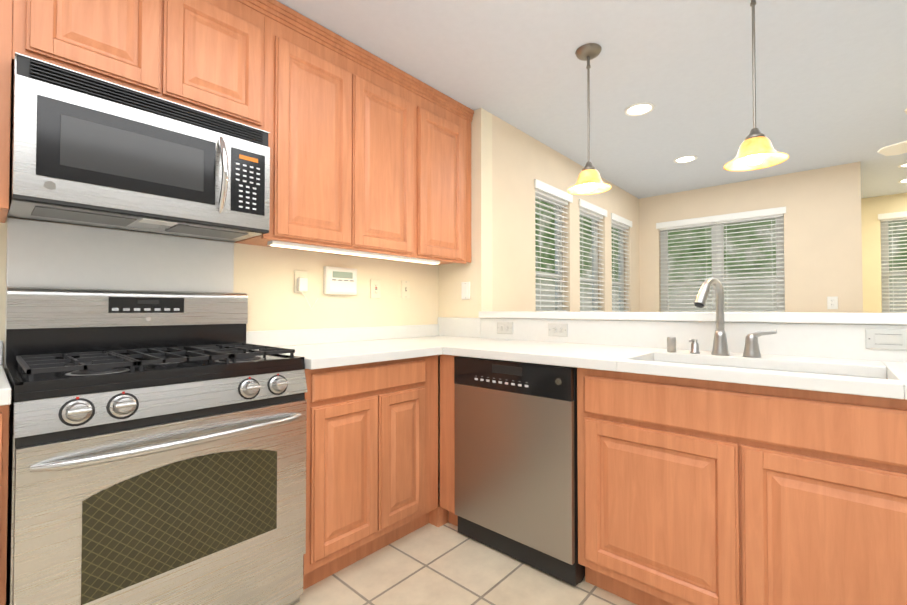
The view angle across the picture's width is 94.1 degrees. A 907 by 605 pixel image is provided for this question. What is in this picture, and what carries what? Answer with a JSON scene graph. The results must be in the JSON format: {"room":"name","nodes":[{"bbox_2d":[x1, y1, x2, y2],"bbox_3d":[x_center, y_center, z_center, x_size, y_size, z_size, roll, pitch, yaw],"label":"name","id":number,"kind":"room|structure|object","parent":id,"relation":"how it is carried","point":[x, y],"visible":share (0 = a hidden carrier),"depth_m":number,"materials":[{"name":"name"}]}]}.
{"room":"kitchen","nodes":[
{"label":"kitchen","id":0,"kind":"room"},
{"bbox_2d":[0,217,438,464],"bbox_3d":[-1.290,-0.082,1.763,0.120,2.420,3.420,-1,-1,42],"label":"wall","id":1,"kind":"structure","parent":0,"point":[264,278],"depth_m":2.29,"materials":[{"name":"beige paint"}]},
{"bbox_2d":[0,0,13,222],"bbox_3d":[-1.551,-0.767,1.146,0.322,0.989,0.475,-1,-1,42],"label":"upper cabinet","id":2,"kind":"object","parent":1,"relation":"attached to","point":[6,66],"depth_m":1.22,"materials":[{"name":"brown wood"}]},
{"bbox_2d":[4,0,187,105],"bbox_3d":[-1.249,-0.982,1.487,0.322,0.549,0.428,-1,-1,42],"label":"upper cabinet","id":3,"kind":"object","parent":1,"relation":"attached to","point":[139,45],"depth_m":1.39,"materials":[{"name":"brown wood"}]},
{"bbox_2d":[7,52,269,241],"bbox_3d":[-1.108,-0.491,1.557,0.428,0.416,0.724,-1,-1,42],"label":"over-the-range microwave","id":4,"kind":"object","parent":3,"relation":"attached to","point":[87,150],"visible":1,"depth_m":1.39,"materials":[{"name":"silver metal"}]},
{"bbox_2d":[188,0,263,129],"bbox_3d":[-1.047,-0.978,1.714,0.322,0.549,0.428,-1,-1,42],"label":"upper cabinet","id":5,"kind":"object","parent":1,"relation":"attached to","point":[226,37],"depth_m":1.66,"materials":[{"name":"brown wood"}]},
{"bbox_2d":[235,0,367,254],"bbox_3d":[-0.739,-0.762,2.055,0.322,0.969,0.493,-1,-1,42],"label":"upper cabinet","id":6,"kind":"object","parent":1,"relation":"attached to","point":[316,84],"depth_m":1.94,"materials":[{"name":"brown wood"}]},
{"bbox_2d":[294,270,317,308],"bbox_3d":[-0.769,-0.067,2.224,0.038,0.200,0.132,-1,-1,42],"label":"outlet","id":7,"kind":"object","parent":1,"relation":"attached to","point":[300,282],"visible":1,"depth_m":2.19,"materials":[{"name":"beige plastic"}]},
{"bbox_2d":[323,266,356,294],"bbox_3d":[-0.633,-0.122,2.377,0.039,0.150,0.200,-1,-1,42],"label":"alarm keypad","id":8,"kind":"object","parent":1,"relation":"attached to","point":[339,280],"visible":1,"depth_m":2.35,"materials":[{"name":"white plastic"}]},
{"bbox_2d":[370,279,379,297],"bbox_3d":[-0.474,-0.083,2.575,0.011,0.116,0.072,-1,-1,42],"label":"outlet","id":9,"kind":"object","parent":1,"relation":"attached to","point":[374,288],"visible":1,"depth_m":2.57,"materials":[{"name":"beige plastic"}]},
{"bbox_2d":[344,56,419,259],"bbox_3d":[-0.493,-0.758,2.330,0.322,0.969,0.490,-1,-1,42],"label":"upper cabinet","id":10,"kind":"object","parent":1,"relation":"attached to","point":[370,152],"depth_m":2.28,"materials":[{"name":"brown wood"}]},
{"bbox_2d":[401,280,409,297],"bbox_3d":[-0.308,-0.086,2.753,0.021,0.116,0.072,-1,-1,42],"label":"light switch","id":11,"kind":"object","parent":1,"relation":"attached to","point":[405,289],"visible":1,"depth_m":2.75,"materials":[{"name":"beige plastic"}]},
{"bbox_2d":[392,84,473,264],"bbox_3d":[-0.158,-0.751,2.705,0.322,0.969,0.516,-1,-1,42],"label":"upper cabinet","id":12,"kind":"object","parent":1,"relation":"attached to","point":[445,127],"depth_m":2.59,"materials":[{"name":"brown wood"}]},
{"bbox_2d":[267,240,439,263],"bbox_3d":[-0.450,-0.252,2.230,0.050,0.018,1.050,-1,-1,42],"label":"under-cabinet light","id":13,"kind":"object","parent":12,"relation":"attached to","point":[328,249],"visible":1,"depth_m":2.11,"materials":[{"name":"white plastic"}]},
{"bbox_2d":[439,108,491,464],"bbox_3d":[0.033,-0.062,2.955,0.505,2.420,0.120,-1,-1,42],"label":"wall","id":14,"kind":"structure","parent":0,"point":[476,272],"depth_m":2.80,"materials":[{"name":"beige paint"}]},
{"bbox_2d":[461,282,469,298],"bbox_3d":[0.079,-0.079,2.821,0.072,0.116,0.014,-1,-1,42],"label":"light switch","id":15,"kind":"object","parent":14,"relation":"attached to","point":[465,290],"visible":1,"depth_m":2.82,"materials":[{"name":"white plastic"}]},
{"bbox_2d":[295,465,636,604],"bbox_3d":[2.072,1.163,2.038,4.740,0.060,8.340,-1,-1,42],"label":"floor","id":16,"kind":"structure","parent":0,"point":[448,563],"depth_m":1.71,"materials":[{"name":"beige tile"}]},
{"bbox_2d":[0,405,9,604],"bbox_3d":[-1.548,0.677,0.911,0.606,0.873,0.784,-1,-1,42],"label":"base cabinet","id":17,"kind":"object","parent":16,"relation":"on","point":[4,435],"visible":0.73,"depth_m":1.01,"materials":[{"name":"brown wood"}]},
{"bbox_2d":[5,286,307,604],"bbox_3d":[-0.991,0.536,1.458,0.658,1.175,0.756,-1,-1,42],"label":"gas range","id":18,"kind":"object","parent":16,"relation":"on","point":[157,447],"visible":1,"depth_m":1.29,"materials":[{"name":"silver metal"}]},
{"bbox_2d":[303,355,437,589],"bbox_3d":[-0.531,0.696,2.049,0.606,0.873,0.728,-1,-1,42],"label":"base cabinet","id":19,"kind":"object","parent":16,"relation":"on","point":[371,458],"visible":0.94,"depth_m":1.79,"materials":[{"name":"brown wood"}]},
{"bbox_2d":[429,354,457,526],"bbox_3d":[0.002,0.700,2.281,0.299,0.873,0.326,-1,-1,42],"label":"cabinet filler","id":20,"kind":"object","parent":16,"relation":"on","point":[443,513],"visible":0.35,"depth_m":2.11,"materials":[{"name":"brown wood"}]},
{"bbox_2d":[454,356,584,585],"bbox_3d":[0.432,0.698,2.071,0.615,0.871,0.606,-1,-1,42],"label":"dishwasher","id":21,"kind":"object","parent":16,"relation":"on","point":[516,482],"visible":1,"depth_m":1.80,"materials":[{"name":"silver metal"}]},
{"bbox_2d":[577,368,906,604],"bbox_3d":[1.507,0.681,1.133,2.226,0.873,0.606,-1,-1,42],"label":"base cabinet","id":22,"kind":"object","parent":16,"relation":"on","point":[697,492],"visible":0.96,"depth_m":1.30,"materials":[{"name":"brown wood"}]},
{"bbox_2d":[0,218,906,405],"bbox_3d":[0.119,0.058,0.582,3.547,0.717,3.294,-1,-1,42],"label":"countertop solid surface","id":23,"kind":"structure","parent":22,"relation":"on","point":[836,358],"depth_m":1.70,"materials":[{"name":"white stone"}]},
{"bbox_2d":[497,322,512,333],"bbox_3d":[0.315,0.157,2.590,0.116,0.072,0.011,-1,-1,42],"label":"outlet","id":24,"kind":"object","parent":23,"relation":"attached to","point":[504,327],"visible":1,"depth_m":2.59,"materials":[{"name":"grey plastic"}]},
{"bbox_2d":[548,323,567,336],"bbox_3d":[0.581,0.153,2.352,0.116,0.072,0.011,-1,-1,42],"label":"outlet","id":25,"kind":"object","parent":23,"relation":"attached to","point":[558,329],"visible":1,"depth_m":2.35,"materials":[{"name":"grey plastic"}]},
{"bbox_2d":[667,337,675,351],"bbox_3d":[0.950,0.182,1.836,0.036,0.065,0.036,-1,-1,42],"label":"air gap","id":26,"kind":"object","parent":23,"relation":"on","point":[671,344],"visible":1,"depth_m":1.82,"materials":[{"name":"silver metal"}]},
{"bbox_2d":[689,339,699,353],"bbox_3d":[1.008,0.183,1.766,0.038,0.061,0.065,-1,-1,42],"label":"soap dispenser","id":27,"kind":"object","parent":23,"relation":"on","point":[694,347],"visible":1,"depth_m":1.76,"materials":[{"name":"silver metal"}]},
{"bbox_2d":[694,277,729,355],"bbox_3d":[1.029,0.055,1.677,0.094,0.313,0.199,-1,-1,42],"label":"kitchen faucet","id":28,"kind":"object","parent":23,"relation":"on","point":[720,345],"visible":1,"depth_m":1.70,"materials":[{"name":"silver metal"}]},
{"bbox_2d":[743,330,776,357],"bbox_3d":[1.182,0.158,1.629,0.109,0.107,0.060,-1,-1,42],"label":"handle","id":29,"kind":"object","parent":23,"relation":"on","point":[751,348],"visible":1,"depth_m":1.63,"materials":[{"name":"silver metal"}]},
{"bbox_2d":[865,329,906,349],"bbox_3d":[1.539,0.131,1.493,0.116,0.072,0.014,-1,-1,42],"label":"light switch","id":30,"kind":"object","parent":23,"relation":"attached to","point":[892,339],"visible":1,"depth_m":1.50,"materials":[{"name":"grey plastic"}]},
{"bbox_2d":[492,114,639,311],"bbox_3d":[1.233,-0.045,4.008,0.120,2.420,3.050,-1,-1,42],"label":"wall","id":31,"kind":"structure","parent":0,"point":[521,161],"depth_m":3.22,"materials":[{"name":"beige paint"}]},
{"bbox_2d":[535,195,561,309],"bbox_3d":[0.786,-0.224,3.498,0.127,1.358,0.600,-1,-1,42],"label":"window","id":32,"kind":"structure","parent":31,"relation":"in","point":[557,262],"depth_m":3.69,"materials":[{"name":"white plastic"}]},
{"bbox_2d":[534,179,572,311],"bbox_3d":[0.808,-0.255,3.479,0.080,1.376,0.620,-1,-1,42],"label":"window blind","id":33,"kind":"object","parent":32,"relation":"attached to","point":[545,191],"visible":0.52,"depth_m":3.48,"materials":[{"name":"white plastic"}]},
{"bbox_2d":[579,212,597,309],"bbox_3d":[1.299,-0.214,4.072,0.127,1.358,0.600,-1,-1,42],"label":"window","id":34,"kind":"structure","parent":31,"relation":"in","point":[595,264],"depth_m":4.27,"materials":[{"name":"white plastic"}]},
{"bbox_2d":[579,199,606,311],"bbox_3d":[1.321,-0.246,4.053,0.080,1.376,0.620,-1,-1,42],"label":"window blind","id":35,"kind":"object","parent":34,"relation":"attached to","point":[586,208],"visible":0.46,"depth_m":4.05,"materials":[{"name":"white plastic"}]},
{"bbox_2d":[611,227,623,311],"bbox_3d":[1.789,-0.205,4.620,0.127,1.358,0.570,-1,-1,42],"label":"window","id":36,"kind":"structure","parent":31,"relation":"in","point":[621,267],"depth_m":4.81,"materials":[{"name":"white plastic"}]},
{"bbox_2d":[611,213,631,311],"bbox_3d":[1.811,-0.237,4.601,0.080,1.376,0.590,-1,-1,42],"label":"window blind","id":37,"kind":"object","parent":36,"relation":"attached to","point":[620,222],"visible":0.54,"depth_m":4.61,"materials":[{"name":"white plastic"}]},
{"bbox_2d":[276,0,906,198],"bbox_3d":[2.072,-1.327,2.079,4.740,0.080,8.340,-1,-1,42],"label":"ceiling","id":38,"kind":"structure","parent":0,"point":[831,82],"depth_m":2.36,"materials":[{"name":"paint"}]},
{"bbox_2d":[567,43,611,194],"bbox_3d":[0.689,-0.926,2.148,0.216,0.718,0.216,-1,-1,42],"label":"pendant light","id":39,"kind":"object","parent":38,"relation":"hanging from","point":[589,181],"visible":1,"depth_m":2.14,"materials":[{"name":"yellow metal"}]},
{"bbox_2d":[624,102,654,115],"bbox_3d":[1.225,-1.271,2.781,0.186,0.006,0.186,-1,-1,42],"label":"recessed light","id":40,"kind":"object","parent":38,"relation":"in","point":[640,109],"visible":1,"depth_m":2.78,"materials":[{"name":"white glass"}]},
{"bbox_2d":[674,155,697,162],"bbox_3d":[2.037,-1.256,3.705,0.186,0.006,0.186,-1,-1,42],"label":"recessed light","id":41,"kind":"object","parent":38,"relation":"in","point":[686,159],"visible":1,"depth_m":3.71,"materials":[{"name":"white glass"}]},
{"bbox_2d":[723,0,788,171],"bbox_3d":[1.213,-0.923,1.702,0.216,0.738,0.216,-1,-1,42],"label":"pendant light","id":42,"kind":"object","parent":38,"relation":"hanging from","point":[756,150],"visible":1,"depth_m":1.70,"materials":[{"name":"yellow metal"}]},
{"bbox_2d":[877,108,906,155],"bbox_3d":[2.846,-1.028,1.934,1.242,0.520,1.277,-1,-1,42],"label":"ceiling fan","id":43,"kind":"object","parent":38,"relation":"hanging from","point":[896,149],"visible":1,"depth_m":2.52,"materials":[{"name":"white plastic"}]},
{"bbox_2d":[513,318,889,324],"bbox_3d":[1.458,0.604,1.670,3.314,1.045,0.120,-1,-1,42],"label":"wall","id":44,"kind":"structure","parent":0,"point":[707,321],"depth_m":1.78,"materials":[{"name":"beige paint"}]},
{"bbox_2d":[479,311,906,324],"bbox_3d":[1.492,0.061,1.701,3.332,0.040,0.271,-1,-1,42],"label":"trim","id":45,"kind":"structure","parent":44,"relation":"on","point":[841,318],"depth_m":1.80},
{"bbox_2d":[639,162,862,312],"bbox_3d":[2.964,-0.038,4.426,1.905,2.420,0.120,-1,-1,42],"label":"wall","id":46,"kind":"structure","parent":0,"point":[822,240],"depth_m":4.03,"materials":[{"name":"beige paint"}]},
{"bbox_2d":[660,214,784,311],"bbox_3d":[2.836,-0.207,4.532,1.165,1.358,0.127,-1,-1,42],"label":"dining room window","id":47,"kind":"structure","parent":46,"relation":"in","point":[722,256],"depth_m":4.54,"materials":[{"name":"white plastic"}]},
{"bbox_2d":[656,207,785,311],"bbox_3d":[2.816,-0.238,4.511,1.185,1.376,0.080,-1,-1,42],"label":"window blind","id":48,"kind":"object","parent":47,"relation":"attached to","point":[771,213],"visible":0.69,"depth_m":4.44,"materials":[{"name":"white plastic"}]},
{"bbox_2d":[827,296,837,308],"bbox_3d":[3.481,0.003,3.873,0.072,0.116,0.011,-1,-1,42],"label":"outlet","id":49,"kind":"object","parent":46,"relation":"attached to","point":[832,302],"visible":1,"depth_m":3.87,"materials":[{"name":"white plastic"}]},
{"bbox_2d":[861,193,906,312],"bbox_3d":[5.665,-0.039,4.359,2.210,2.420,0.120,-1,-1,42],"label":"wall","id":50,"kind":"structure","parent":0,"point":[872,208],"depth_m":4.95,"materials":[{"name":"yellow paint"}]},
{"bbox_2d":[880,220,906,310],"bbox_3d":[5.465,-0.327,4.531,1.250,1.338,0.127,-1,-1,42],"label":"window","id":51,"kind":"structure","parent":50,"relation":"in","point":[885,258],"depth_m":4.93,"materials":[{"name":"white plastic"}]},
{"bbox_2d":[878,211,906,312],"bbox_3d":[5.446,-0.358,4.510,1.270,1.356,0.080,-1,-1,42],"label":"window blind","id":52,"kind":"object","parent":51,"relation":"attached to","point":[893,216],"visible":0.85,"depth_m":4.85,"materials":[{"name":"white plastic"}]},
{"label":"outside","id":53,"kind":"structure","parent":0,"visible":0},
{"bbox_2d":[535,199,906,311],"bbox_3d":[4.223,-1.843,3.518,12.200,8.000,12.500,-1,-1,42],"label":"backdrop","id":54,"kind":"structure","parent":53,"point":[549,260],"depth_m":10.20,"materials":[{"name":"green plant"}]}
]}

